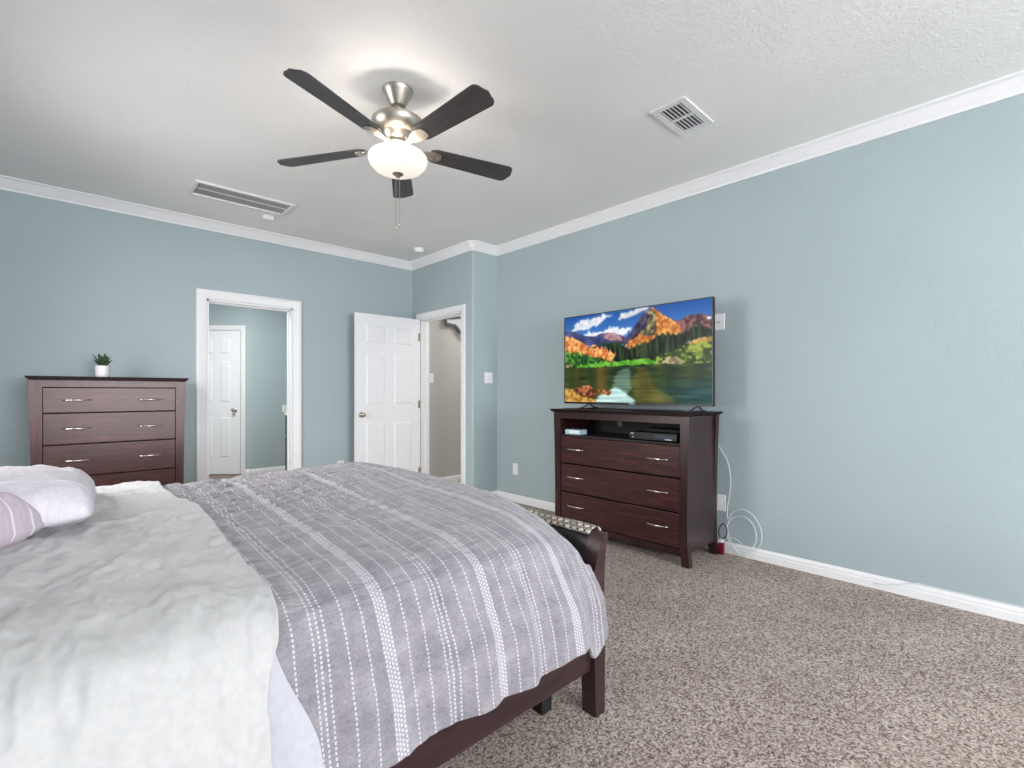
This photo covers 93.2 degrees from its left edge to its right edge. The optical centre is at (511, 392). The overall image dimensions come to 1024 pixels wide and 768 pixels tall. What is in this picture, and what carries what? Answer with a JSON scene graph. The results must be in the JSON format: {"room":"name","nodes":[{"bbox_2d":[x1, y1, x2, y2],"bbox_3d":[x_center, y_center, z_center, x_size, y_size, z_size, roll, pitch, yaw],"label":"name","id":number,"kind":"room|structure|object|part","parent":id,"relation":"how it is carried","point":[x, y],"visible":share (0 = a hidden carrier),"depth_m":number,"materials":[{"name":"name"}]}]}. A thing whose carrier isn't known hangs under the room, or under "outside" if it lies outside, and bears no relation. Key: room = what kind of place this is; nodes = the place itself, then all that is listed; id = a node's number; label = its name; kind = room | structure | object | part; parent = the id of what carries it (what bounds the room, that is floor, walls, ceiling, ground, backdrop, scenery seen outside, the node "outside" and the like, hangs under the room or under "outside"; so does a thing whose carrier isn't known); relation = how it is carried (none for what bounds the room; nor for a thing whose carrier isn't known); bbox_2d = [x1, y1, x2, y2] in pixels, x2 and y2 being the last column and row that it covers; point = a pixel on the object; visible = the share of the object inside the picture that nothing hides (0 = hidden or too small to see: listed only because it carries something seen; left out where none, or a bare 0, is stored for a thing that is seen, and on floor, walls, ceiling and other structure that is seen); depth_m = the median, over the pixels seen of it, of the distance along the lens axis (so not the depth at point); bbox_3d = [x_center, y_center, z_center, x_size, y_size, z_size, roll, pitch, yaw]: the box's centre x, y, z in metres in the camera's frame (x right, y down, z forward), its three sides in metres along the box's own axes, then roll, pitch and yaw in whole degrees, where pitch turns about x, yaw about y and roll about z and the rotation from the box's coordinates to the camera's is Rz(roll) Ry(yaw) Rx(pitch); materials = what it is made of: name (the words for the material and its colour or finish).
{"room":"bedroom","nodes":[
{"label":"bedroom","id":0,"kind":"room"},
{"bbox_2d":[95,365,109,376],"bbox_3d":[-3.156,-0.159,3.731,0.090,0.090,0.090,0,0,-43],"label":"pot","id":1,"kind":"object","parent":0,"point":[100,370],"depth_m":3.70,"materials":[{"name":"white ceramic"}]},
{"bbox_2d":[0,189,411,483],"bbox_3d":[-2.785,-0.212,4.587,4.158,2.743,0.120,0,0,-43],"label":"wall","id":2,"kind":"structure","parent":0,"point":[78,283],"depth_m":4.17,"materials":[{"name":"blue paint"}]},
{"bbox_2d":[196,288,301,481],"bbox_3d":[-2.583,0.105,4.776,0.932,2.107,0.160,0,0,-43],"label":"door frame","id":3,"kind":"structure","parent":2,"relation":"attached to","point":[204,297],"depth_m":4.63,"materials":[{"name":"white paint"}]},
{"bbox_2d":[209,304,250,474],"bbox_3d":[-4.872,-0.212,6.860,2.400,2.743,0.120,0,0,0],"label":"wall","id":4,"kind":"structure","parent":0,"point":[218,314],"depth_m":6.80,"materials":[{"name":"blue paint"}]},
{"bbox_2d":[209,331,240,473],"bbox_3d":[-4.145,0.142,6.771,0.660,2.010,0.108,0,0,0],"label":"door","id":5,"kind":"structure","parent":4,"relation":"in","point":[224,346],"depth_m":6.78,"materials":[{"name":"white paint"}]},
{"bbox_2d":[209,325,245,474],"bbox_3d":[-4.145,0.111,6.790,0.800,2.096,0.020,0,0,0],"label":"door frame","id":6,"kind":"structure","parent":4,"relation":"attached to","point":[242,328],"depth_m":6.79,"materials":[{"name":"white paint"}]},
{"bbox_2d":[245,469,250,474],"bbox_3d":[-3.708,1.120,6.793,0.071,0.078,0.015,0,0,0],"label":"baseboard","id":7,"kind":"structure","parent":4,"relation":"attached to","point":[247,471],"depth_m":6.79,"materials":[{"name":"white paint"}]},
{"bbox_2d":[251,308,286,468],"bbox_3d":[-3.340,-0.212,7.194,1.023,2.743,0.120,0,0,-43],"label":"wall","id":8,"kind":"structure","parent":0,"point":[268,327],"depth_m":6.95,"materials":[{"name":"blue paint"}]},
{"bbox_2d":[251,466,284,474],"bbox_3d":[-3.396,1.120,7.049,0.743,0.078,0.015,0,0,-43],"label":"baseboard","id":9,"kind":"structure","parent":8,"relation":"attached to","point":[279,468],"depth_m":6.93,"materials":[{"name":"white paint"}]},
{"bbox_2d":[429,319,460,477],"bbox_3d":[0.226,-0.212,7.289,3.693,2.743,0.120,0,0,-43],"label":"wall","id":10,"kind":"structure","parent":0,"point":[444,341],"depth_m":6.17,"materials":[{"name":"beige paint"}]},
{"bbox_2d":[429,373,433,382],"bbox_3d":[-1.026,-0.176,6.025,0.120,0.118,0.010,0,0,-43],"label":"light switch","id":11,"kind":"object","parent":10,"relation":"attached to","point":[431,375],"visible":0.64,"depth_m":6.04,"materials":[{"name":"white plastic"}]},
{"bbox_2d":[440,474,460,481],"bbox_3d":[0.236,1.120,7.206,3.592,0.078,0.015,0,0,-43],"label":"baseboard","id":12,"kind":"structure","parent":10,"relation":"attached to","point":[453,478],"depth_m":6.26,"materials":[{"name":"white paint"}]},
{"bbox_2d":[445,316,460,334],"bbox_3d":[-0.750,-0.866,6.263,0.300,0.330,0.034,0,0,-43],"label":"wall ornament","id":13,"kind":"object","parent":10,"relation":"attached to","point":[456,323],"visible":0.6,"depth_m":6.27,"materials":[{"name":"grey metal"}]},
{"bbox_2d":[412,250,496,491],"bbox_3d":[-0.694,-0.212,5.734,0.463,2.743,1.310,0,0,-43],"label":"wall","id":14,"kind":"structure","parent":0,"point":[469,278],"depth_m":5.23,"materials":[{"name":"blue paint"}]},
{"bbox_2d":[354,312,420,472],"bbox_3d":[-1.403,0.139,5.521,0.821,2.010,0.168,0,0,-43],"label":"door","id":15,"kind":"structure","parent":14,"relation":"in","point":[387,402],"depth_m":5.48,"materials":[{"name":"white paint"}]},
{"bbox_3d":[-1.620,0.244,5.247,0.062,0.062,0.066,0,0,-43],"label":"knob","id":16,"kind":"part","parent":15,"relation":"part of","materials":[{"name":"silver metal"}]},
{"bbox_2d":[416,304,465,483],"bbox_3d":[-0.783,0.107,5.578,0.160,2.103,0.961,0,0,-43],"label":"door frame","id":17,"kind":"structure","parent":14,"relation":"attached to","point":[424,323],"depth_m":5.83,"materials":[{"name":"white paint"}]},
{"bbox_2d":[484,372,492,382],"bbox_3d":[-0.252,-0.156,5.242,0.115,0.118,0.010,0,0,-43],"label":"light switch","id":18,"kind":"object","parent":14,"relation":"attached to","point":[488,376],"visible":1,"depth_m":5.24,"materials":[{"name":"white plastic"}]},
{"bbox_2d":[0,70,1023,270],"bbox_3d":[0.330,-1.541,1.606,4.380,0.086,8.490,0,0,-43],"label":"crown molding","id":19,"kind":"structure","parent":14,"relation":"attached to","point":[1011,85],"depth_m":3.72,"materials":[{"name":"white paint"}]},
{"bbox_2d":[0,0,1023,261],"bbox_3d":[0.289,-1.624,4.098,7.970,0.080,12.420,0,0,-43],"label":"ceiling","id":20,"kind":"structure","parent":0,"point":[134,101],"depth_m":2.49,"materials":[{"name":"white paint"}]},
{"bbox_2d":[187,179,295,215],"bbox_3d":[-2.196,-1.576,3.953,0.720,0.016,0.315,0,0,-43],"label":"ceiling vent","id":21,"kind":"object","parent":20,"relation":"in","point":[199,188],"visible":1,"depth_m":3.93,"materials":[{"name":"white metal"}]},
{"bbox_2d":[262,214,273,221],"bbox_3d":[-2.189,-1.564,4.337,0.090,0.040,0.048,0,0,-43],"label":"ceiling sensor","id":22,"kind":"object","parent":20,"relation":"attached to","point":[264,216],"visible":1,"depth_m":4.32,"materials":[{"name":"white plastic"}]},
{"bbox_2d":[277,68,511,229],"bbox_3d":[-0.555,-1.217,2.516,1.307,0.734,1.271,0,0,-43],"label":"ceiling fan","id":23,"kind":"object","parent":20,"relation":"hanging from","point":[395,158],"visible":1,"depth_m":2.44,"materials":[{"name":"black wood"}]},
{"bbox_3d":[-1.022,-1.265,2.614,0.510,0.007,0.132,-3,11,10],"label":"blade","id":24,"kind":"part","parent":23,"relation":"part of","materials":[{"name":"brown wood"}]},
{"bbox_3d":[-0.779,-1.283,2.150,0.132,0.007,0.510,13,6,24],"label":"blade","id":25,"kind":"part","parent":23,"relation":"part of","materials":[{"name":"brown wood"}]},
{"bbox_3d":[-0.599,-1.198,2.540,0.306,0.103,0.306,0,0,-43],"label":"lamp shade","id":26,"kind":"part","parent":23,"relation":"part of","materials":[{"name":"beige glass"}]},
{"bbox_3d":[-0.592,-1.017,2.547,0.004,0.237,0.004,0,0,-43],"label":"pull chain","id":27,"kind":"part","parent":23,"relation":"part of","materials":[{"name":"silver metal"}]},
{"bbox_3d":[-0.675,-1.292,2.963,0.132,0.007,0.510,-12,3,-10],"label":"blade","id":28,"kind":"part","parent":23,"relation":"part of","materials":[{"name":"brown wood"}]},
{"bbox_3d":[-0.286,-1.287,2.245,0.510,0.007,0.132,0,-12,43],"label":"blade","id":29,"kind":"part","parent":23,"relation":"part of","materials":[{"name":"brown wood"}]},
{"bbox_3d":[-0.229,-1.293,2.760,0.510,0.007,0.132,-1,-12,-31],"label":"blade","id":30,"kind":"part","parent":23,"relation":"part of","materials":[{"name":"black wood"}]},
{"bbox_2d":[413,247,424,253],"bbox_3d":[-1.027,-1.562,5.346,0.124,0.044,0.124,0,0,-43],"label":"smoke detector","id":31,"kind":"object","parent":20,"relation":"attached to","point":[418,250],"visible":1,"depth_m":5.31,"materials":[{"name":"white plastic"}]},
{"bbox_2d":[649,96,713,135],"bbox_3d":[0.978,-1.577,2.779,0.360,0.013,0.210,0,0,-43],"label":"ceiling vent","id":32,"kind":"object","parent":20,"relation":"in","point":[681,113],"visible":1,"depth_m":2.77,"materials":[{"name":"white metal"}]},
{"bbox_2d":[209,474,1023,767],"bbox_3d":[0.323,1.184,4.061,7.970,0.050,12.320,0,0,-43],"label":"floor","id":33,"kind":"structure","parent":0,"point":[727,660],"depth_m":1.94,"materials":[{"name":"beige carpet"}]},
{"bbox_2d":[25,376,188,486],"bbox_3d":[-3.136,0.522,3.788,0.942,1.273,0.484,0,0,-43],"label":"dresser","id":34,"kind":"object","parent":33,"relation":"on","point":[114,430],"visible":0.6,"depth_m":3.63,"materials":[{"name":"brown wood"}]},
{"bbox_3d":[-3.135,0.492,3.485,0.158,0.018,0.041,0,0,-43],"label":"handle","id":35,"kind":"part","parent":34,"relation":"part of","materials":[{"name":"metal"}]},
{"bbox_3d":[-3.135,0.262,3.485,0.158,0.018,0.041,0,0,-43],"label":"handle","id":36,"kind":"part","parent":34,"relation":"part of","materials":[{"name":"metal"}]},
{"bbox_3d":[-3.135,0.057,3.485,0.158,0.018,0.041,0,0,-43],"label":"handle","id":37,"kind":"part","parent":34,"relation":"part of","materials":[{"name":"metal"}]},
{"bbox_2d":[93,353,111,376],"bbox_3d":[-3.156,-0.208,3.728,0.111,0.189,0.114,0,0,-4],"label":"potted succulent","id":38,"kind":"object","parent":34,"relation":"on","point":[101,369],"visible":0.96,"depth_m":3.70,"materials":[{"name":"green plant"}]},
{"bbox_3d":[-3.002,0.492,3.646,0.768,0.228,0.019,0,0,-43],"label":"drawer","id":39,"kind":"part","parent":34,"relation":"part of","materials":[{"name":"brown wood"}]},
{"bbox_3d":[-3.002,0.262,3.646,0.768,0.220,0.019,0,0,-43],"label":"drawer","id":40,"kind":"part","parent":34,"relation":"part of","materials":[{"name":"brown wood"}]},
{"bbox_3d":[-3.002,0.057,3.646,0.768,0.178,0.019,0,0,-43],"label":"drawer","id":41,"kind":"part","parent":34,"relation":"part of","materials":[{"name":"brown wood"}]},
{"bbox_3d":[-3.002,0.730,3.646,0.768,0.236,0.019,0,0,-43],"label":"drawer","id":42,"kind":"part","parent":34,"relation":"part of","materials":[{"name":"brown wood"}]},
{"bbox_3d":[-2.823,0.492,3.777,0.158,0.018,0.041,0,0,-43],"label":"handle","id":43,"kind":"part","parent":34,"relation":"part of","materials":[{"name":"metal"}]},
{"bbox_3d":[-2.823,0.262,3.777,0.158,0.018,0.041,0,0,-43],"label":"handle","id":44,"kind":"part","parent":34,"relation":"part of","materials":[{"name":"metal"}]},
{"bbox_3d":[-2.823,0.057,3.777,0.158,0.018,0.041,0,0,-43],"label":"handle","id":45,"kind":"part","parent":34,"relation":"part of","materials":[{"name":"metal"}]},
{"bbox_2d":[282,405,286,470],"bbox_3d":[-2.243,0.659,5.801,0.734,1.000,0.740,0,0,-43],"label":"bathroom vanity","id":46,"kind":"object","parent":33,"relation":"on","point":[284,407],"visible":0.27,"depth_m":5.79,"materials":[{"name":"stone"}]},
{"bbox_2d":[282,405,286,411],"bbox_3d":[-2.481,0.197,6.055,0.734,0.075,0.045,0,0,-43],"label":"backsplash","id":47,"kind":"structure","parent":46,"relation":"on","point":[284,408],"depth_m":5.80,"materials":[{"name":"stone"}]},
{"bbox_2d":[389,524,607,767],"bbox_3d":[-1.060,0.609,1.591,2.302,1.100,1.670,0,0,-43],"label":"sleigh bed","id":48,"kind":"object","parent":33,"relation":"on","point":[447,743],"visible":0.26,"depth_m":1.57,"materials":[{"name":"brown wood"}]},
{"bbox_3d":[-0.488,0.896,1.023,2.088,0.195,0.028,0,0,-43],"label":"rail","id":49,"kind":"part","parent":48,"relation":"part of","materials":[{"name":"brown wood"}]},
{"bbox_3d":[0.109,1.059,1.769,0.060,0.200,0.050,0,0,-43],"label":"support leg","id":50,"kind":"part","parent":48,"relation":"part of","materials":[{"name":"black wood"}]},
{"bbox_2d":[524,507,600,534],"bbox_3d":[-0.201,0.667,2.350,0.064,0.340,1.539,0,0,-43],"label":"throw blanket","id":51,"kind":"object","parent":48,"relation":"on","point":[575,525],"visible":0.07,"depth_m":1.88,"materials":[{"name":"fabric"}]},
{"bbox_3d":[-0.254,0.739,2.347,0.073,0.440,1.550,0,0,-43],"label":"footboard panel","id":52,"kind":"part","parent":48,"relation":"part of","materials":[{"name":"black leather"}]},
{"bbox_3d":[0.298,0.835,1.762,0.087,0.648,0.062,0,0,-43],"label":"footboard post","id":53,"kind":"part","parent":48,"relation":"part of","materials":[{"name":"brown wood"}]},
{"bbox_3d":[-1.057,0.828,1.593,2.020,0.218,1.540,0,0,-43],"label":"box spring","id":54,"kind":"object","parent":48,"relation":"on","visible":0},
{"bbox_3d":[-1.059,0.607,1.592,1.995,0.225,1.510,0,0,-43],"label":"mattress","id":55,"kind":"object","parent":54,"relation":"on","visible":0},
{"bbox_2d":[0,481,278,767],"bbox_3d":[-1.413,0.658,1.272,1.008,0.596,1.917,0,0,-43],"label":"duvet","id":56,"kind":"object","parent":55,"relation":"on","point":[134,633],"visible":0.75,"depth_m":0.90,"materials":[{"name":"fabric"}]},
{"bbox_2d":[0,492,44,548],"bbox_3d":[-1.368,0.294,0.931,0.463,0.212,0.600,0,0,-13],"label":"pillow","id":57,"kind":"object","parent":56,"relation":"on","point":[19,520],"visible":1,"depth_m":1.17,"materials":[{"name":"fabric"}]},
{"bbox_2d":[0,465,96,528],"bbox_3d":[-1.540,0.314,1.421,0.483,0.189,0.676,0,0,-40],"label":"pillow","id":58,"kind":"object","parent":56,"relation":"on","point":[64,496],"visible":0.77,"depth_m":1.31,"materials":[{"name":"white fabric"}]},
{"bbox_2d":[268,653,322,767],"bbox_3d":[-1.106,0.651,1.544,1.858,0.514,0.194,0,0,44],"label":"sheet","id":59,"kind":"object","parent":55,"relation":"on","point":[295,743],"visible":0.06,"depth_m":0.96,"materials":[{"name":"white fabric"}]},
{"bbox_2d":[161,462,608,767],"bbox_3d":[-0.682,0.645,1.955,1.155,0.543,1.854,0,0,-43],"label":"comforter","id":60,"kind":"object","parent":55,"relation":"on","point":[410,604],"visible":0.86,"depth_m":1.34,"materials":[{"name":"grey fabric"}]},
{"bbox_2d":[550,408,722,568],"bbox_3d":[0.911,0.648,3.752,0.491,1.021,1.234,0,0,-43],"label":"dresser","id":61,"kind":"object","parent":33,"relation":"on","point":[661,496],"visible":0.98,"depth_m":3.47,"materials":[{"name":"brown wood"}]},
{"bbox_2d":[565,429,586,434],"bbox_3d":[0.525,0.324,3.970,0.101,0.040,0.150,0,0,-43],"label":"box","id":62,"kind":"object","parent":61,"relation":"on","point":[567,431],"visible":1,"depth_m":3.93,"materials":[{"name":"white paper"}]},
{"bbox_2d":[561,431,679,445],"bbox_3d":[0.921,0.352,3.761,0.428,0.014,1.114,0,0,-43],"label":"shelf","id":63,"kind":"object","parent":61,"relation":"attached to","point":[621,436],"depth_m":3.73,"materials":[{"name":"brown wood"}]},
{"bbox_3d":[0.769,0.930,3.613,0.018,0.230,1.046,0,0,-43],"label":"drawer","id":64,"kind":"part","parent":61,"relation":"part of","materials":[{"name":"brown wood"}]},
{"bbox_3d":[0.769,0.695,3.613,0.018,0.221,1.046,0,0,-43],"label":"drawer","id":65,"kind":"part","parent":61,"relation":"part of","materials":[{"name":"brown wood"}]},
{"bbox_3d":[0.769,0.469,3.613,0.018,0.211,1.046,0,0,-43],"label":"drawer","id":66,"kind":"part","parent":61,"relation":"part of","materials":[{"name":"brown wood"}]},
{"bbox_3d":[1.077,0.609,3.908,0.012,0.900,1.114,0,0,-43],"label":"panel","id":67,"kind":"part","parent":61,"relation":"part of","materials":[{"name":"brown wood"}]},
{"bbox_2d":[564,296,714,412],"bbox_3d":[0.920,-0.257,3.776,0.270,0.790,1.324,0,0,-43],"label":"television","id":68,"kind":"object","parent":61,"relation":"on","point":[659,354],"visible":1,"depth_m":3.67,"materials":[{"name":"black plastic"}]},
{"bbox_2d":[629,430,679,441],"bbox_3d":[1.086,0.314,3.516,0.263,0.054,0.380,0,0,-43],"label":"cable box","id":69,"kind":"object","parent":61,"relation":"on","point":[639,434],"visible":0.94,"depth_m":3.42,"materials":[{"name":"black plastic"}]},
{"bbox_2d":[644,427,679,432],"bbox_3d":[1.161,0.262,3.513,0.182,0.050,0.346,0,0,-43],"label":"router","id":70,"kind":"object","parent":69,"relation":"on","point":[653,429],"visible":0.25,"depth_m":3.50,"materials":[{"name":"black plastic"}]},
{"bbox_3d":[0.995,0.916,3.334,0.041,0.018,0.173,0,0,-43],"label":"handle","id":71,"kind":"part","parent":61,"relation":"part of","materials":[{"name":"metal"}]},
{"bbox_3d":[0.995,0.683,3.334,0.041,0.018,0.173,0,0,-43],"label":"handle","id":72,"kind":"part","parent":61,"relation":"part of","materials":[{"name":"metal"}]},
{"bbox_3d":[0.995,0.459,3.334,0.041,0.018,0.173,0,0,-43],"label":"handle","id":73,"kind":"part","parent":61,"relation":"part of","materials":[{"name":"metal"}]},
{"bbox_2d":[718,539,724,554],"bbox_3d":[1.499,1.105,3.462,0.036,0.108,0.036,0,0,-43],"label":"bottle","id":74,"kind":"object","parent":33,"relation":"on","point":[721,545],"visible":1,"depth_m":3.45,"materials":[{"name":"plastic"}]},
{"bbox_2d":[718,523,726,538],"bbox_3d":[1.513,0.999,3.473,0.017,0.116,0.064,0,0,-43],"label":"cord","id":75,"kind":"object","parent":74,"relation":"attached to","point":[722,523],"visible":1,"depth_m":3.47,"materials":[{"name":"plastic"}]},
{"bbox_2d":[727,527,745,555],"bbox_3d":[1.581,1.053,3.414,0.010,0.189,0.140,0,0,-38],"label":"cable","id":76,"kind":"object","parent":33,"relation":"on","point":[727,527],"visible":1,"depth_m":3.42,"materials":[{"name":"white plastic"}]},
{"bbox_2d":[718,445,761,553],"bbox_3d":[1.595,0.745,3.416,0.022,0.775,0.326,0,0,-42],"label":"cable","id":77,"kind":"object","parent":33,"relation":"on","point":[718,445],"visible":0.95,"depth_m":3.41,"materials":[{"name":"white plastic"}]},
{"bbox_2d":[497,93,1023,607],"bbox_3d":[2.412,-0.212,2.676,0.120,2.743,7.440,0,0,-43],"label":"wall","id":78,"kind":"structure","parent":0,"point":[869,353],"depth_m":2.97,"materials":[{"name":"blue paint"}]},
{"bbox_2d":[513,463,517,474],"bbox_3d":[0.035,0.812,5.114,0.008,0.118,0.075,0,0,-43],"label":"wall outlet","id":79,"kind":"object","parent":78,"relation":"attached to","point":[515,466],"visible":1,"depth_m":5.11,"materials":[{"name":"white plastic"}]},
{"bbox_2d":[715,314,724,330],"bbox_3d":[1.512,-0.513,3.534,0.018,0.118,0.078,0,0,-43],"label":"cable plate","id":80,"kind":"object","parent":78,"relation":"attached to","point":[719,318],"visible":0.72,"depth_m":3.53,"materials":[{"name":"white plastic"}]},
{"bbox_2d":[717,494,725,511],"bbox_3d":[1.520,0.806,3.532,0.008,0.118,0.078,0,0,-43],"label":"wall outlet","id":81,"kind":"object","parent":78,"relation":"attached to","point":[721,499],"visible":0.88,"depth_m":3.52,"materials":[{"name":"white plastic"}]},
{"bbox_2d":[491,490,1023,623],"bbox_3d":[2.206,1.120,2.555,0.345,0.078,7.306,0,0,-43],"label":"baseboard","id":82,"kind":"structure","parent":78,"relation":"attached to","point":[999,610],"depth_m":2.87,"materials":[{"name":"white paint"}]},
{"bbox_2d":[874,583,1023,607],"bbox_3d":[2.660,1.102,2.306,0.018,0.059,1.520,0,0,-43],"label":"cable","id":83,"kind":"object","parent":82,"relation":"on","point":[874,583],"visible":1,"depth_m":2.62,"materials":[{"name":"white plastic"}]}
]}

